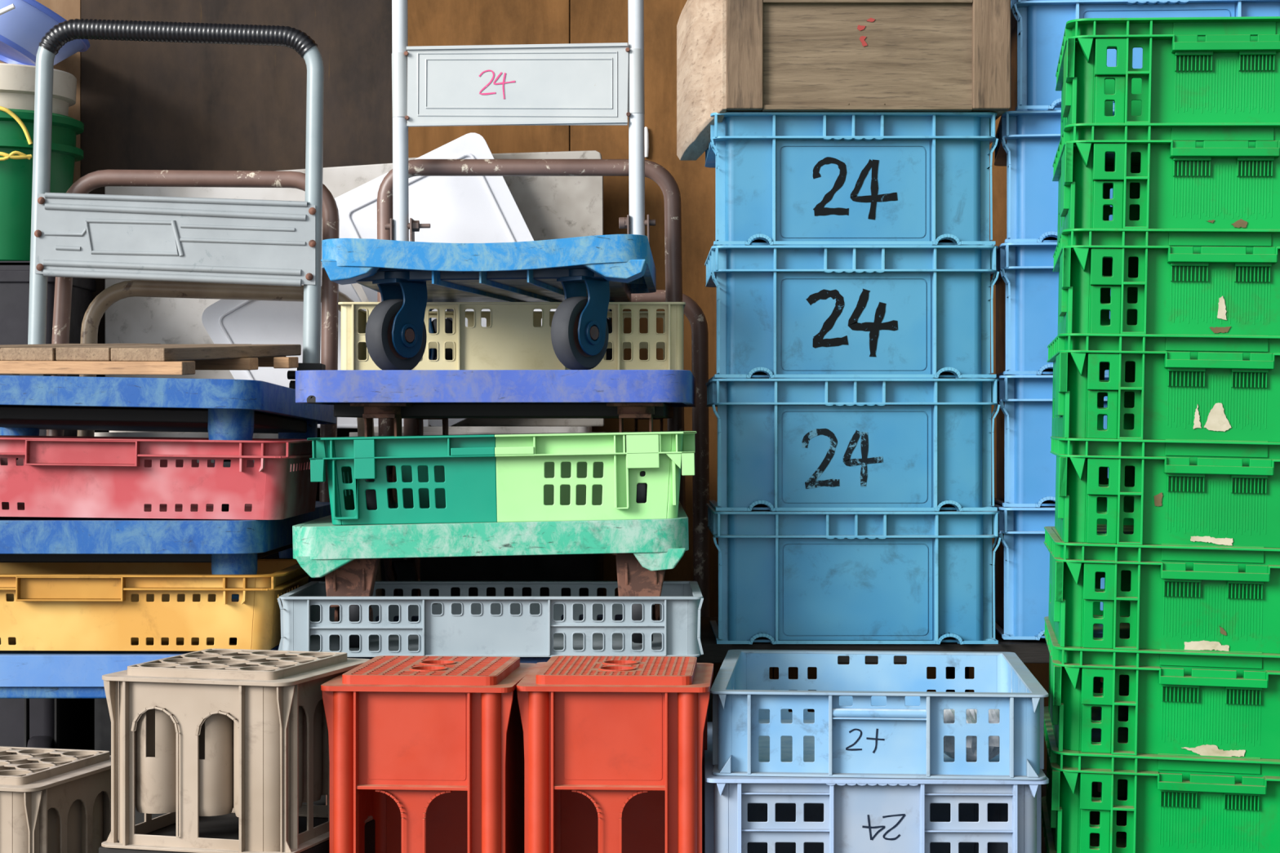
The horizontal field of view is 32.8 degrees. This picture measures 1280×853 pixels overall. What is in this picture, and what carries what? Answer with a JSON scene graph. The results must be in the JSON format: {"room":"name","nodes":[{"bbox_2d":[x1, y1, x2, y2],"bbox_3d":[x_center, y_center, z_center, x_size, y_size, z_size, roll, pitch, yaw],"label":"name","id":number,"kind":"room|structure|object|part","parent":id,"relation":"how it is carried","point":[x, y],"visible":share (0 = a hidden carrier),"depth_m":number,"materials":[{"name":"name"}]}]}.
{"room":"storage room","nodes":[
{"label":"storage room","id":0,"kind":"room"},
{"bbox_2d":[0,0,1102,770],"bbox_3d":[0.000,-0.495,4.837,8.000,2.500,0.126,0,0,0],"label":"wall","id":1,"kind":"structure","parent":0,"point":[140,104],"depth_m":4.77,"materials":[{"name":"brown wood"}]},
{"bbox_3d":[-2.614,-0.494,4.789,2.772,2.498,0.018,0,0,0],"label":"plywood panel","id":2,"kind":"part","parent":1,"relation":"part of","materials":[{"name":"brown wood"}]},
{"bbox_3d":[-0.875,-0.494,4.786,0.703,2.498,0.024,0,0,0],"label":"plywood panel","id":3,"kind":"part","parent":1,"relation":"part of","materials":[{"name":"brown wood"}]},
{"bbox_3d":[-0.338,-0.494,4.789,0.364,2.498,0.018,0,0,0],"label":"plywood panel","id":4,"kind":"part","parent":1,"relation":"part of","materials":[{"name":"brown wood"}]},
{"bbox_2d":[644,126,648,157],"bbox_3d":[0.013,-0.624,4.774,0.014,0.069,0.013,0,0,0],"label":"wall hook","id":5,"kind":"object","parent":1,"relation":"attached to","point":[646,133],"visible":0.8,"depth_m":4.77,"materials":[{"name":"white plastic"}]},
{"bbox_3d":[0.069,-0.494,4.789,0.444,2.498,0.018,0,0,0],"label":"plywood panel","id":6,"kind":"part","parent":1,"relation":"part of","materials":[{"name":"brown wood"}]},
{"bbox_3d":[2.147,-0.494,4.789,3.706,2.498,0.018,0,0,0],"label":"plywood panel","id":7,"kind":"part","parent":1,"relation":"part of","materials":[{"name":"brown wood"}]},
{"bbox_2d":[134,770,1101,852],"bbox_3d":[0.000,0.805,0.990,8.000,0.100,7.980,0,0,0],"label":"floor","id":8,"kind":"structure","parent":0,"point":[139,817],"depth_m":4.24,"materials":[{"name":"concrete"}]},
{"bbox_2d":[0,261,95,750],"bbox_3d":[-1.341,0.209,4.570,0.332,1.091,0.320,0,0,0],"label":"storage bin","id":9,"kind":"object","parent":8,"relation":"on","point":[75,714],"visible":0.2,"depth_m":4.42,"materials":[{"name":"grey plastic"}]},
{"bbox_2d":[0,106,84,261],"bbox_3d":[-1.341,-0.498,4.566,0.338,0.322,0.346,0,0,0],"label":"bucket","id":10,"kind":"object","parent":9,"relation":"on","point":[16,126],"visible":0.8,"depth_m":4.45,"materials":[{"name":"green plastic"}]},
{"bbox_3d":[-1.298,-0.598,4.410,0.131,0.122,0.023,0,0,-15],"label":"rope handle","id":11,"kind":"part","parent":10,"relation":"part of","materials":[{"name":"yellow"}]},
{"bbox_2d":[0,62,76,115],"bbox_3d":[-1.341,-0.624,4.570,0.308,0.231,0.308,0,0,0],"label":"bucket","id":12,"kind":"object","parent":10,"relation":"in","point":[17,82],"visible":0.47,"depth_m":4.45,"materials":[{"name":"white plastic"}]},
{"bbox_2d":[0,0,89,66],"bbox_3d":[-1.337,-0.860,4.570,0.355,0.226,0.389,0,0,-13],"label":"basin","id":13,"kind":"object","parent":12,"relation":"on","point":[22,28],"visible":0.61,"depth_m":4.46,"materials":[{"name":"blue plastic"}]},
{"bbox_2d":[0,3,15,15],"bbox_3d":[-1.313,-0.820,4.385,0.110,0.065,0.010,0,0,0],"label":"rod","id":14,"kind":"object","parent":13,"relation":"on","point":[11,6],"visible":1,"depth_m":4.38,"materials":[{"name":"white"}]},
{"bbox_2d":[0,746,111,852],"bbox_3d":[-0.964,0.630,3.297,0.290,0.250,0.315,0,0,15],"label":"crate","id":15,"kind":"object","parent":8,"relation":"on","point":[52,800],"visible":0.97,"depth_m":3.23,"materials":[{"name":"beige plastic"}]},
{"bbox_2d":[94,552,279,755],"bbox_3d":[-0.922,0.443,4.590,0.406,0.624,0.300,0,0,0],"label":"storage box","id":16,"kind":"object","parent":8,"relation":"on","point":[102,717],"visible":0.02,"depth_m":4.45,"materials":[{"name":"grey plastic"}]},
{"bbox_2d":[94,431,278,462],"bbox_3d":[-0.922,0.065,4.590,0.406,0.130,0.300,0,0,0],"label":"foam box","id":17,"kind":"object","parent":16,"relation":"on","point":[111,433],"visible":0.09,"depth_m":4.44,"materials":[{"name":"white plastic"}]},
{"bbox_3d":[-0.922,0.025,4.590,0.406,0.050,0.300,0,0,0],"label":"box lid","id":18,"kind":"part","parent":17,"relation":"part of","materials":[{"name":"white plastic"}]},
{"bbox_2d":[104,163,392,379],"bbox_3d":[-0.831,-0.285,4.707,0.645,0.570,0.035,0,0,0],"label":"board","id":19,"kind":"object","parent":17,"relation":"on","point":[135,319],"visible":0.13,"depth_m":4.69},
{"bbox_2d":[0,280,382,748],"bbox_3d":[-0.889,0.230,3.935,0.742,1.051,0.970,0,0,0],"label":"trolley","id":20,"kind":"object","parent":8,"relation":"on","point":[26,675],"visible":0.11,"depth_m":3.50,"materials":[{"name":"blue plastic"}]},
{"bbox_2d":[0,558,310,651],"bbox_3d":[-0.902,0.296,3.665,0.668,0.126,0.450,0,0,0],"label":"crate","id":21,"kind":"object","parent":20,"relation":"on","point":[71,606],"visible":0.88,"depth_m":3.46,"materials":[{"name":"yellow plastic"}]},
{"bbox_2d":[0,169,339,642],"bbox_3d":[-0.926,-0.080,3.901,0.655,0.864,0.902,0,0,1],"label":"trolley","id":22,"kind":"object","parent":21,"relation":"on","point":[232,546],"visible":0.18,"depth_m":3.55,"materials":[{"name":"blue plastic"}]},
{"bbox_2d":[0,435,317,519],"bbox_3d":[-0.883,0.082,3.665,0.674,0.143,0.450,1,0,0],"label":"crate","id":23,"kind":"object","parent":22,"relation":"on","point":[51,476],"visible":0.98,"depth_m":3.46,"materials":[{"name":"red plastic"}]},
{"bbox_2d":[0,18,336,511],"bbox_3d":[-0.928,-0.322,3.880,0.661,0.963,0.852,0,0,1],"label":"trolley","id":24,"kind":"object","parent":23,"relation":"on","point":[232,241],"visible":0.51,"depth_m":4.25,"materials":[{"name":"blue plastic"}]},
{"bbox_3d":[-1.191,0.008,4.179,0.074,0.059,0.074,1,-2,1],"label":"caster post","id":25,"kind":"part","parent":24,"relation":"part of","materials":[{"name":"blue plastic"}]},
{"bbox_2d":[0,343,301,375],"bbox_3d":[-0.919,-0.123,3.893,0.522,0.081,0.761,0,0,8],"label":"wooden pallet","id":26,"kind":"object","parent":24,"relation":"on","point":[46,358],"visible":1,"depth_m":3.53,"materials":[{"name":"brown wood"}]},
{"bbox_3d":[-0.907,-0.366,4.255,0.550,0.176,0.014,1,-2,1],"label":"panel","id":27,"kind":"part","parent":24,"relation":"part of","materials":[{"name":"grey metal"}]},
{"bbox_3d":[-0.909,-0.409,4.275,0.576,0.778,0.034,1,-2,1],"label":"handle","id":28,"kind":"part","parent":24,"relation":"part of","materials":[{"name":"grey paint"}]},
{"bbox_3d":[-0.667,0.000,3.549,0.074,0.059,0.074,1,-2,1],"label":"caster post","id":29,"kind":"part","parent":24,"relation":"part of","materials":[{"name":"blue plastic"}]},
{"bbox_3d":[-0.655,0.017,4.168,0.074,0.059,0.074,1,-2,1],"label":"caster post","id":30,"kind":"part","parent":24,"relation":"part of","materials":[{"name":"blue plastic"}]},
{"bbox_3d":[-0.895,-0.160,4.335,0.594,0.705,0.034,0,0,0],"label":"handle","id":31,"kind":"part","parent":22,"relation":"part of","materials":[{"name":"brown metal"}]},
{"bbox_3d":[-0.661,0.228,3.548,0.074,0.059,0.074,0,0,0],"label":"caster post","id":32,"kind":"part","parent":22,"relation":"part of","materials":[{"name":"blue plastic"}]},
{"bbox_3d":[-0.655,0.228,4.168,0.074,0.059,0.074,0,0,0],"label":"caster post","id":33,"kind":"part","parent":22,"relation":"part of","materials":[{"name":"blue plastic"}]},
{"bbox_3d":[-0.833,0.054,4.398,0.632,0.700,0.034,0,0,0],"label":"handle","id":34,"kind":"part","parent":20,"relation":"part of","materials":[{"name":"brown metal"}]},
{"bbox_2d":[98,813,375,852],"bbox_3d":[-0.574,0.670,3.139,0.290,0.170,0.305,0,0,15],"label":"block","id":35,"kind":"object","parent":8,"relation":"on","point":[224,826],"visible":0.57,"depth_m":3.17,"materials":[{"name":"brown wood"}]},
{"bbox_2d":[101,648,373,852],"bbox_3d":[-0.574,0.460,3.139,0.290,0.250,0.315,0,0,15],"label":"crate","id":36,"kind":"object","parent":35,"relation":"on","point":[207,732],"visible":0.99,"depth_m":3.01,"materials":[{"name":"beige plastic"}]},
{"bbox_2d":[320,655,535,852],"bbox_3d":[-0.297,0.549,3.143,0.267,0.412,0.310,0,0,5],"label":"crate","id":37,"kind":"object","parent":8,"relation":"on","point":[431,748],"visible":0.99,"depth_m":3.01,"materials":[{"name":"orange plastic"}]},
{"bbox_3d":[-0.418,0.559,3.013,0.045,0.392,0.020,0,0,4],"label":"corner post","id":38,"kind":"part","parent":37,"relation":"part of","materials":[{"name":"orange plastic"}]},
{"bbox_3d":[-0.198,0.559,2.995,0.045,0.392,0.020,0,0,4],"label":"corner post","id":39,"kind":"part","parent":37,"relation":"part of","materials":[{"name":"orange plastic"}]},
{"bbox_2d":[380,553,603,604],"bbox_3d":[-0.335,0.443,4.590,0.523,0.624,0.300,0,0,0],"label":"storage box","id":40,"kind":"object","parent":8,"relation":"on","point":[559,567],"visible":0.02,"depth_m":4.45,"materials":[{"name":"black plastic"}]},
{"bbox_2d":[349,426,604,436],"bbox_3d":[-0.335,0.065,4.590,0.523,0.130,0.300,0,0,0],"label":"foam box","id":41,"kind":"object","parent":40,"relation":"on","point":[427,430],"visible":0.17,"depth_m":4.47,"materials":[{"name":"white plastic"}]},
{"bbox_2d":[201,283,429,428],"bbox_3d":[-0.669,-0.185,4.492,0.466,0.378,0.035,0,0,0],"label":"plastic tray","id":42,"kind":"object","parent":41,"relation":"on","point":[225,321],"visible":0.24,"depth_m":4.48,"materials":[{"name":"white plastic"}]},
{"bbox_2d":[334,132,555,426],"bbox_3d":[-0.386,-0.309,4.593,0.547,0.618,0.035,0,0,0],"label":"plastic tray","id":43,"kind":"object","parent":41,"relation":"on","point":[457,209],"visible":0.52,"depth_m":4.58,"materials":[{"name":"white plastic"}]},
{"bbox_2d":[408,150,604,426],"bbox_3d":[-0.288,-0.296,4.680,0.422,0.592,0.040,0,0,0],"label":"board","id":44,"kind":"object","parent":41,"relation":"on","point":[551,207],"visible":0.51,"depth_m":4.66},
{"bbox_2d":[325,289,710,805],"bbox_3d":[-0.203,0.241,3.871,0.685,1.024,0.902,0,0,0],"label":"trolley","id":45,"kind":"object","parent":8,"relation":"on","point":[693,312],"visible":0.02,"depth_m":4.29,"materials":[{"name":"brown metal"}]},
{"bbox_2d":[277,581,703,657],"bbox_3d":[-0.232,0.312,3.556,0.663,0.094,0.352,0,0,0],"label":"crate","id":46,"kind":"object","parent":45,"relation":"on","point":[517,625],"visible":0.95,"depth_m":3.39,"materials":[{"name":"grey plastic"}]},
{"bbox_2d":[292,159,688,648],"bbox_3d":[-0.231,-0.082,3.830,0.658,0.891,0.860,-1,0,0],"label":"trolley","id":47,"kind":"object","parent":46,"relation":"on","point":[348,557],"visible":0.62,"depth_m":3.42,"materials":[{"name":"green plastic"}]},
{"bbox_2d":[306,431,696,524],"bbox_3d":[-0.216,0.082,3.640,0.613,0.159,0.460,-1,0,0],"label":"crate","id":48,"kind":"object","parent":47,"relation":"on","point":[558,476],"visible":1,"depth_m":3.43,"materials":[{"name":"green plastic"}]},
{"bbox_3d":[-0.449,0.083,3.423,0.067,0.125,0.024,-1,0,0],"label":"corner post","id":49,"kind":"part","parent":48,"relation":"part of","materials":[{"name":"green plastic"}]},
{"bbox_3d":[-0.262,0.041,3.415,0.069,0.015,0.010,-1,0,0],"label":"handle","id":50,"kind":"part","parent":48,"relation":"part of","materials":[{"name":"green plastic"}]},
{"bbox_2d":[295,369,696,510],"bbox_3d":[-0.220,0.028,3.800,0.628,0.233,0.800,0,0,2],"label":"trolley","id":51,"kind":"object","parent":48,"relation":"on","point":[420,395],"visible":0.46,"depth_m":3.41,"materials":[{"name":"blue plastic"}]},
{"bbox_2d":[320,0,656,369],"bbox_3d":[-0.238,-0.558,3.800,0.531,0.951,0.800,-1,0,2],"label":"trolley","id":52,"kind":"object","parent":51,"relation":"on","point":[562,83],"visible":0.88,"depth_m":4.09,"materials":[{"name":"plastic"}]},
{"bbox_3d":[-0.233,-0.650,4.152,0.425,0.156,0.011,-1,0,2],"label":"panel","id":53,"kind":"part","parent":52,"relation":"part of","materials":[{"name":"white metal"}]},
{"bbox_3d":[-0.234,-0.648,4.165,0.488,0.769,0.030,-1,0,2],"label":"handle","id":54,"kind":"part","parent":52,"relation":"part of","materials":[{"name":"white paint"}]},
{"bbox_2d":[337,302,685,369],"bbox_3d":[-0.218,-0.150,3.855,0.592,0.123,0.310,0,0,0],"label":"crate","id":55,"kind":"object","parent":51,"relation":"on","point":[513,337],"visible":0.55,"depth_m":3.71,"materials":[{"name":"beige plastic"}]},
{"bbox_3d":[-0.197,0.040,3.415,0.061,0.015,0.010,-1,0,0],"label":"handle","id":56,"kind":"part","parent":48,"relation":"part of","materials":[{"name":"green plastic"}]},
{"bbox_3d":[0.008,0.071,3.436,0.096,0.116,0.049,-1,0,0],"label":"corner post","id":57,"kind":"part","parent":48,"relation":"part of","materials":[{"name":"green plastic"}]},
{"bbox_3d":[-0.215,-0.167,4.238,0.602,0.717,0.033,-1,0,0],"label":"handle","id":58,"kind":"part","parent":47,"relation":"part of","materials":[{"name":"brown metal"}]},
{"bbox_3d":[-0.164,0.064,4.305,0.607,0.669,0.033,0,0,0],"label":"handle","id":59,"kind":"part","parent":45,"relation":"part of","materials":[{"name":"brown metal"}]},
{"bbox_2d":[516,655,713,852],"bbox_3d":[-0.030,0.549,3.143,0.267,0.412,0.310,0,0,3],"label":"crate","id":60,"kind":"object","parent":8,"relation":"on","point":[615,747],"visible":1,"depth_m":3.01,"materials":[{"name":"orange plastic"}]},
{"bbox_3d":[-0.148,0.559,3.010,0.045,0.392,0.020,0,0,3],"label":"corner post","id":61,"kind":"part","parent":60,"relation":"part of","materials":[{"name":"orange plastic"}]},
{"bbox_3d":[0.073,0.559,2.998,0.045,0.392,0.020,0,0,3],"label":"corner post","id":62,"kind":"part","parent":60,"relation":"part of","materials":[{"name":"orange plastic"}]},
{"bbox_2d":[696,617,1049,822],"bbox_3d":[0.595,0.560,3.905,1.050,0.391,0.510,0,0,0],"label":"platform","id":63,"kind":"object","parent":8,"relation":"on","point":[1029,651],"visible":0.06,"depth_m":3.65,"materials":[{"name":"brown wood"}]},
{"bbox_3d":[0.100,0.576,3.670,0.040,0.359,0.040,0,0,0],"label":"leg","id":64,"kind":"part","parent":63,"relation":"part of","materials":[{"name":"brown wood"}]},
{"bbox_2d":[706,502,1000,644],"bbox_3d":[0.362,0.253,3.830,0.479,0.221,0.420,0,0,0],"label":"crate","id":65,"kind":"object","parent":63,"relation":"on","point":[785,577],"visible":0.91,"depth_m":3.64,"materials":[{"name":"blue plastic"}]},
{"bbox_2d":[705,378,999,511],"bbox_3d":[0.360,0.031,3.830,0.479,0.221,0.420,0,0,0],"label":"crate","id":66,"kind":"object","parent":65,"relation":"on","point":[784,444],"visible":1,"depth_m":3.64,"materials":[{"name":"blue plastic"}]},
{"bbox_2d":[704,244,999,381],"bbox_3d":[0.359,-0.191,3.830,0.479,0.221,0.420,0,0,0],"label":"crate","id":67,"kind":"object","parent":66,"relation":"on","point":[784,311],"visible":0.94,"depth_m":3.64,"materials":[{"name":"blue plastic"}]},
{"bbox_2d":[704,111,998,245],"bbox_3d":[0.357,-0.412,3.830,0.479,0.221,0.420,0,0,0],"label":"crate","id":68,"kind":"object","parent":67,"relation":"on","point":[783,178],"visible":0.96,"depth_m":3.64,"materials":[{"name":"blue plastic"}]},
{"bbox_2d":[676,0,1010,159],"bbox_3d":[0.341,-0.622,3.811,0.546,0.261,0.422,0,0,0],"label":"wooden box","id":69,"kind":"object","parent":68,"relation":"on","point":[733,55],"visible":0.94,"depth_m":3.61,"materials":[{"name":"brown wood"}]},
{"bbox_3d":[0.378,-0.529,3.617,0.348,0.008,0.026,0,0,0],"label":"rail","id":70,"kind":"part","parent":69,"relation":"part of","materials":[{"name":"brown wood"}]},
{"bbox_3d":[0.379,-0.630,3.621,0.356,0.205,0.018,0,0,0],"label":"panel","id":71,"kind":"part","parent":69,"relation":"part of","materials":[{"name":"brown wood"}]},
{"bbox_3d":[0.378,-0.727,3.615,0.348,0.051,0.029,0,0,0],"label":"rail","id":72,"kind":"part","parent":69,"relation":"part of","materials":[{"name":"brown wood"}]},
{"bbox_3d":[0.600,0.576,4.120,0.040,0.359,0.040,0,0,0],"label":"leg","id":73,"kind":"part","parent":63,"relation":"part of","materials":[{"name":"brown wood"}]},
{"bbox_2d":[991,501,1104,639],"bbox_3d":[0.856,0.247,3.829,0.479,0.221,0.420,0,0,4],"label":"crate","id":74,"kind":"object","parent":63,"relation":"on","point":[1022,557],"visible":0.2,"depth_m":3.66,"materials":[{"name":"blue plastic"}]},
{"bbox_2d":[990,374,1108,507],"bbox_3d":[0.859,0.025,3.829,0.479,0.221,0.420,0,0,5],"label":"crate","id":75,"kind":"object","parent":74,"relation":"on","point":[1026,466],"visible":0.25,"depth_m":3.66,"materials":[{"name":"blue plastic"}]},
{"bbox_2d":[986,242,1110,378],"bbox_3d":[0.859,-0.197,3.829,0.479,0.221,0.420,0,0,4],"label":"crate","id":76,"kind":"object","parent":75,"relation":"on","point":[1027,285],"visible":0.22,"depth_m":3.65,"materials":[{"name":"blue plastic"}]},
{"bbox_2d":[994,109,1114,243],"bbox_3d":[0.871,-0.418,3.828,0.479,0.221,0.420,0,0,7],"label":"crate","id":77,"kind":"object","parent":76,"relation":"on","point":[1028,140],"visible":0.29,"depth_m":3.66,"materials":[{"name":"blue plastic"}]},
{"bbox_2d":[1008,0,1279,111],"bbox_3d":[0.877,-0.640,3.830,0.479,0.221,0.420,0,0,3],"label":"crate","id":78,"kind":"object","parent":77,"relation":"on","point":[1037,27],"visible":0.38,"depth_m":3.65,"materials":[{"name":"blue plastic"}]},
{"bbox_2d":[704,721,1048,852],"bbox_3d":[0.334,0.620,3.284,0.474,0.269,0.580,0,0,2],"label":"crate","id":79,"kind":"object","parent":8,"relation":"on","point":[830,815],"visible":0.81,"depth_m":3.01,"materials":[{"name":"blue plastic"}]},
{"bbox_2d":[710,649,1048,780],"bbox_3d":[0.353,0.426,3.284,0.466,0.118,0.570,0,0,5],"label":"crate","id":80,"kind":"object","parent":79,"relation":"on","point":[881,720],"visible":0.99,"depth_m":3.03,"materials":[{"name":"blue plastic"}]},
{"bbox_2d":[943,709,999,762],"bbox_3d":[0.476,0.431,3.100,0.154,0.096,0.142,0,0,-40],"label":"plastic bag","id":81,"kind":"object","parent":80,"relation":"in","point":[948,714],"visible":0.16,"depth_m":3.06,"materials":[{"name":"white plastic"}]},
{"bbox_2d":[1040,796,1056,852],"bbox_3d":[0.829,0.678,3.260,0.441,0.164,0.521,1,0,9],"label":"crate","id":82,"kind":"object","parent":8,"relation":"on","point":[1048,838],"visible":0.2,"depth_m":3.28,"materials":[{"name":"green plastic"}]},
{"bbox_2d":[1044,706,1279,852],"bbox_3d":[0.831,0.532,3.259,0.441,0.164,0.521,1,0,9],"label":"crate","id":83,"kind":"object","parent":82,"relation":"on","point":[1160,802],"visible":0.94,"depth_m":3.03,"materials":[{"name":"green plastic"}]},
{"bbox_3d":[0.636,0.543,3.041,0.043,0.119,0.020,1,0,9],"label":"corner post","id":84,"kind":"part","parent":83,"relation":"part of","materials":[{"name":"green plastic"}]},
{"bbox_2d":[1044,616,1279,759],"bbox_3d":[0.834,0.388,3.259,0.442,0.167,0.521,1,0,9],"label":"crate","id":85,"kind":"object","parent":83,"relation":"on","point":[1166,701],"visible":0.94,"depth_m":3.03,"materials":[{"name":"green plastic"}]},
{"bbox_3d":[0.638,0.397,3.041,0.043,0.119,0.020,1,0,9],"label":"corner post","id":86,"kind":"part","parent":85,"relation":"part of","materials":[{"name":"green plastic"}]},
{"bbox_2d":[1044,526,1279,653],"bbox_3d":[0.835,0.240,3.258,0.442,0.164,0.521,1,0,9],"label":"crate","id":87,"kind":"object","parent":85,"relation":"on","point":[1153,597],"visible":0.98,"depth_m":3.03,"materials":[{"name":"green plastic"}]},
{"bbox_3d":[0.640,0.250,3.040,0.043,0.119,0.020,1,0,9],"label":"corner post","id":88,"kind":"part","parent":87,"relation":"part of","materials":[{"name":"green plastic"}]},
{"bbox_2d":[1050,436,1279,547],"bbox_3d":[0.843,0.093,3.257,0.442,0.164,0.521,1,0,9],"label":"crate","id":89,"kind":"object","parent":87,"relation":"on","point":[1167,491],"visible":0.98,"depth_m":3.03,"materials":[{"name":"green plastic"}]},
{"bbox_3d":[0.646,0.104,3.041,0.043,0.119,0.020,1,0,9],"label":"corner post","id":90,"kind":"part","parent":89,"relation":"part of","materials":[{"name":"green plastic"}]},
{"bbox_2d":[1047,333,1279,442],"bbox_3d":[0.840,-0.053,3.258,0.441,0.164,0.521,1,0,9],"label":"crate","id":91,"kind":"object","parent":89,"relation":"on","point":[1168,386],"visible":1,"depth_m":3.03,"materials":[{"name":"green plastic"}]},
{"bbox_3d":[0.646,-0.042,3.039,0.043,0.119,0.020,1,0,9],"label":"corner post","id":92,"kind":"part","parent":91,"relation":"part of","materials":[{"name":"green plastic"}]},
{"bbox_2d":[1053,228,1279,336],"bbox_3d":[0.847,-0.199,3.257,0.441,0.164,0.521,1,0,9],"label":"crate","id":93,"kind":"object","parent":91,"relation":"on","point":[1149,281],"visible":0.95,"depth_m":3.03,"materials":[{"name":"green plastic"}]},
{"bbox_3d":[0.650,-0.189,3.040,0.043,0.119,0.020,1,0,9],"label":"corner post","id":94,"kind":"part","parent":93,"relation":"part of","materials":[{"name":"green plastic"}]},
{"bbox_2d":[1052,123,1279,243],"bbox_3d":[0.848,-0.345,3.257,0.442,0.164,0.521,1,0,9],"label":"crate","id":95,"kind":"object","parent":93,"relation":"on","point":[1188,175],"visible":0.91,"depth_m":3.03,"materials":[{"name":"green plastic"}]},
{"bbox_3d":[0.654,-0.335,3.038,0.043,0.119,0.020,1,0,9],"label":"corner post","id":96,"kind":"part","parent":95,"relation":"part of","materials":[{"name":"green plastic"}]},
{"bbox_2d":[1055,16,1279,164],"bbox_3d":[0.852,-0.492,3.256,0.441,0.164,0.521,1,0,9],"label":"crate","id":97,"kind":"object","parent":95,"relation":"on","point":[1193,69],"visible":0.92,"depth_m":3.03,"materials":[{"name":"green plastic"}]},
{"bbox_3d":[0.656,-0.481,3.039,0.043,0.119,0.020,1,0,9],"label":"corner post","id":98,"kind":"part","parent":97,"relation":"part of","materials":[{"name":"green plastic"}]},
{"bbox_3d":[0.811,-0.528,3.012,0.147,0.026,0.026,1,0,9],"label":"handle","id":99,"kind":"part","parent":97,"relation":"part of","materials":[{"name":"green plastic"}]},
{"bbox_3d":[0.809,-0.382,3.012,0.147,0.026,0.026,1,0,9],"label":"handle","id":100,"kind":"part","parent":95,"relation":"part of","materials":[{"name":"green plastic"}]},
{"bbox_3d":[0.805,-0.235,3.013,0.147,0.026,0.026,1,0,9],"label":"handle","id":101,"kind":"part","parent":93,"relation":"part of","materials":[{"name":"green plastic"}]},
{"bbox_3d":[0.801,-0.089,3.013,0.147,0.026,0.026,1,0,9],"label":"handle","id":102,"kind":"part","parent":91,"relation":"part of","materials":[{"name":"green plastic"}]},
{"bbox_3d":[0.801,0.057,3.014,0.147,0.026,0.026,1,0,9],"label":"handle","id":103,"kind":"part","parent":89,"relation":"part of","materials":[{"name":"green plastic"}]},
{"bbox_3d":[0.795,0.203,3.014,0.147,0.026,0.026,1,0,9],"label":"handle","id":104,"kind":"part","parent":87,"relation":"part of","materials":[{"name":"green plastic"}]},
{"bbox_3d":[0.793,0.350,3.014,0.147,0.026,0.026,1,0,9],"label":"handle","id":105,"kind":"part","parent":85,"relation":"part of","materials":[{"name":"green plastic"}]},
{"bbox_3d":[0.791,0.496,3.015,0.147,0.026,0.026,1,0,9],"label":"handle","id":106,"kind":"part","parent":83,"relation":"part of","materials":[{"name":"green plastic"}]}
]}

